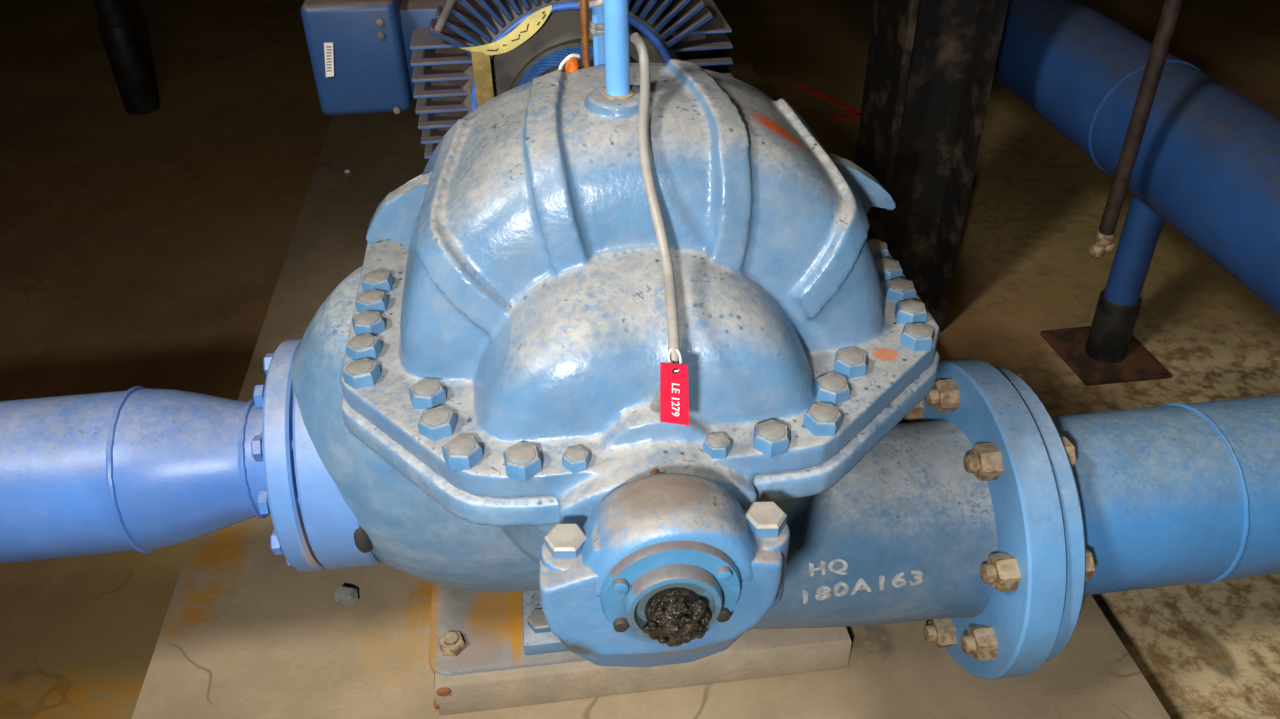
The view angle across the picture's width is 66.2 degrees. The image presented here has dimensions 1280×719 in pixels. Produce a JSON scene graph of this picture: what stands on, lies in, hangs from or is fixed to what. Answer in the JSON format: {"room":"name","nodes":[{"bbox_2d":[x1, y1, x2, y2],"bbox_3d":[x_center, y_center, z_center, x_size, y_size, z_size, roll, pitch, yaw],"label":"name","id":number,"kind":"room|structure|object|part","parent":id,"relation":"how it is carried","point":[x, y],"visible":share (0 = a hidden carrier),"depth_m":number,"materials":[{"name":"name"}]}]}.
{"room":"pump room","nodes":[
{"label":"pump room","id":0,"kind":"room"},
{"bbox_2d":[0,0,1279,718],"bbox_3d":[-0.262,-0.571,3.060,10.000,0.100,10.000,-5,36,-5],"label":"floor","id":1,"kind":"structure","parent":0,"point":[149,250],"depth_m":2.58,"materials":[{"name":"concrete"}]},
{"bbox_2d":[93,0,159,114],"bbox_3d":[-1.758,-2.254,2.437,0.112,3.400,0.112,-5,36,-5],"label":"post","id":2,"kind":"object","parent":1,"relation":"on","point":[118,32],"visible":1,"depth_m":3.29,"materials":[{"name":"black metal"}]},
{"bbox_2d":[132,63,1170,718],"bbox_3d":[-0.120,-0.069,2.127,1.315,0.170,2.720,-5,36,-5],"label":"pad","id":3,"kind":"object","parent":1,"relation":"on","point":[245,633],"visible":0.11,"depth_m":1.33,"materials":[{"name":"concrete"}]},
{"bbox_2d":[334,586,357,606],"bbox_3d":[-0.416,0.335,1.391,0.029,0.032,0.033,18,40,25],"label":"nut","id":4,"kind":"object","parent":3,"relation":"on","point":[345,596],"visible":1,"depth_m":1.38,"materials":[{"name":"metal"}]},
{"bbox_2d":[429,583,851,715],"bbox_3d":[-0.067,0.069,1.720,0.543,0.085,1.158,-5,36,-5],"label":"base plate","id":5,"kind":"object","parent":3,"relation":"on","point":[478,661],"visible":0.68,"depth_m":1.26,"materials":[{"name":"metal"}]},
{"bbox_3d":[-0.224,0.083,1.717,0.229,0.065,1.141,-5,36,-5],"label":"steel plate","id":6,"kind":"part","parent":5,"relation":"part of","materials":[{"name":"grey paint"}]},
{"bbox_2d":[301,0,733,158],"bbox_3d":[-0.193,-0.406,1.709,0.590,0.740,0.657,-5,36,-5],"label":"motor","id":7,"kind":"object","parent":5,"relation":"on","point":[367,56],"visible":0.39,"depth_m":1.35,"materials":[{"name":"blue metal"}]},
{"bbox_2d":[461,5,551,54],"bbox_3d":[-0.176,-0.428,1.286,0.126,0.060,0.017,-5,36,-5],"label":"label","id":8,"kind":"object","parent":7,"relation":"attached to","point":[532,23],"visible":1,"depth_m":1.29,"materials":[{"name":"yellow"}]},
{"bbox_3d":[-0.131,-0.549,1.657,0.410,0.410,0.590,-5,36,-5],"label":"motor frame","id":9,"kind":"part","parent":7,"relation":"part of","materials":[{"name":"blue metal"}]},
{"bbox_2d":[509,40,637,89],"bbox_3d":[-0.072,-0.146,1.444,0.214,0.622,0.092,-5,36,-5],"label":"guard","id":10,"kind":"object","parent":5,"relation":"on","point":[534,68],"visible":0.1,"depth_m":1.29,"materials":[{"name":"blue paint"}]},
{"bbox_2d":[251,54,1095,679],"bbox_3d":[0.051,0.070,1.066,0.861,0.795,0.802,-5,36,-5],"label":"pump","id":11,"kind":"object","parent":3,"relation":"on","point":[471,402],"depth_m":0.79,"materials":[{"name":"blue paint"}]},
{"bbox_2d":[0,339,325,571],"bbox_3d":[-1.633,0.210,0.931,2.600,0.247,0.247,-5,36,-5],"label":"pipe","id":12,"kind":"object","parent":11,"relation":"attached to","point":[142,469],"visible":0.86,"depth_m":0.97,"materials":[{"name":"blue metal"}]},
{"bbox_3d":[-0.065,-0.260,0.865,0.025,0.020,0.015,-27,43,-32],"label":"wire cap","id":13,"kind":"part","parent":11,"relation":"part of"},
{"bbox_2d":[579,0,589,67],"bbox_3d":[-0.049,-0.376,0.802,0.009,0.286,0.008,-5,36,-5],"label":"rod","id":14,"kind":"object","parent":11,"relation":"on","point":[584,16],"visible":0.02,"depth_m":0.86,"materials":[{"name":"brown metal"}]},
{"bbox_2d":[589,0,604,65],"bbox_3d":[-0.037,-0.385,0.822,0.021,0.295,0.021,-5,36,-5],"label":"drain fitting","id":15,"kind":"object","parent":11,"relation":"attached to","point":[596,28],"visible":0.51,"depth_m":0.88,"materials":[{"name":"blue paint"}]},
{"bbox_2d":[578,0,602,7],"bbox_3d":[-0.040,-0.330,0.859,0.030,0.055,0.030,-5,36,-5],"label":"pull cord","id":16,"kind":"object","parent":15,"relation":"attached to","point":[594,3],"visible":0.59,"depth_m":0.86,"materials":[{"name":"white"}]},
{"bbox_2d":[602,0,633,99],"bbox_3d":[-0.021,-0.392,0.668,0.027,0.444,0.027,-5,36,-5],"label":"vent pipe","id":17,"kind":"object","parent":11,"relation":"attached to","point":[615,12],"visible":1,"depth_m":0.77,"materials":[{"name":"blue metal"}]},
{"bbox_3d":[-0.010,-0.146,0.911,0.530,0.252,0.584,-5,36,-5],"label":"casing","id":18,"kind":"part","parent":11,"relation":"part of","materials":[{"name":"blue metal"}]},
{"bbox_3d":[0.027,0.112,1.105,0.782,0.550,0.586,-5,36,-5],"label":"casing","id":19,"kind":"part","parent":11,"relation":"part of","materials":[{"name":"blue metal"}]},
{"bbox_2d":[630,32,679,411],"bbox_3d":[0.011,-0.094,0.752,0.022,0.241,0.238,-3,36,-3],"label":"tube","id":20,"kind":"object","parent":11,"relation":"attached to","point":[636,39],"visible":0.88,"depth_m":0.74,"materials":[{"name":"grey plastic"}]},
{"bbox_2d":[660,348,688,424],"bbox_3d":[0.022,0.019,0.685,0.020,0.053,0.028,-5,36,-5],"label":"tag","id":21,"kind":"object","parent":20,"relation":"hanging from","point":[674,397],"visible":1,"depth_m":0.68,"materials":[{"name":"red plastic"}]},
{"bbox_2d":[993,366,1279,661],"bbox_3d":[0.696,0.171,1.261,0.528,0.368,0.368,-5,36,-5],"label":"pipe","id":22,"kind":"object","parent":11,"relation":"attached to","point":[1169,494],"visible":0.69,"depth_m":1.15,"materials":[{"name":"blue metal"}]},
{"bbox_2d":[793,84,860,119],"bbox_3d":[0.661,-0.900,3.410,0.142,0.002,0.359,-10,37,-12],"label":"floor marking","id":23,"kind":"structure","parent":1,"relation":"on","point":[856,111],"depth_m":3.38,"materials":[{"name":"orange paint"}]},
{"bbox_2d":[854,0,1008,331],"bbox_3d":[0.563,-1.490,1.321,0.188,3.400,0.190,-5,36,-5],"label":"steel column","id":24,"kind":"structure","parent":1,"relation":"on","point":[931,64],"depth_m":2.01,"materials":[{"name":"black metal"}]},
{"bbox_2d":[1040,194,1171,385],"bbox_3d":[1.016,-0.172,2.045,0.199,0.402,0.200,-5,36,-5],"label":"prop","id":25,"kind":"object","parent":1,"relation":"on","point":[1106,351],"visible":0.97,"depth_m":2.08,"materials":[{"name":"black paint"}]},
{"bbox_3d":[1.019,-0.014,2.159,0.199,0.012,0.200,-5,36,-5],"label":"plate","id":26,"kind":"part","parent":25,"relation":"part of","materials":[{"name":"brown metal"}]},
{"bbox_3d":[1.010,-0.229,1.997,0.072,0.253,0.068,-5,36,-5],"label":"post","id":27,"kind":"part","parent":25,"relation":"part of","materials":[{"name":"blue metal"}]},
{"bbox_2d":[993,0,1279,315],"bbox_3d":[0.825,-1.240,2.999,0.244,0.244,5.600,-5,36,-5],"label":"pipe","id":28,"kind":"object","parent":25,"relation":"on","point":[1207,162],"visible":0.89,"depth_m":1.74,"materials":[{"name":"blue metal"}]},
{"bbox_3d":[-0.310,-3.412,1.016,10.000,0.100,10.000,-5,36,-5],"label":"ceiling","id":29,"kind":"structure","parent":0,"visible":0},
{"bbox_2d":[1089,0,1183,257],"bbox_3d":[0.804,-1.413,0.884,0.045,3.020,0.035,-5,36,-5],"label":"conduit","id":30,"kind":"object","parent":29,"relation":"hanging from","point":[1104,237],"visible":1,"depth_m":1.62,"materials":[{"name":"grey metal"}]}
]}

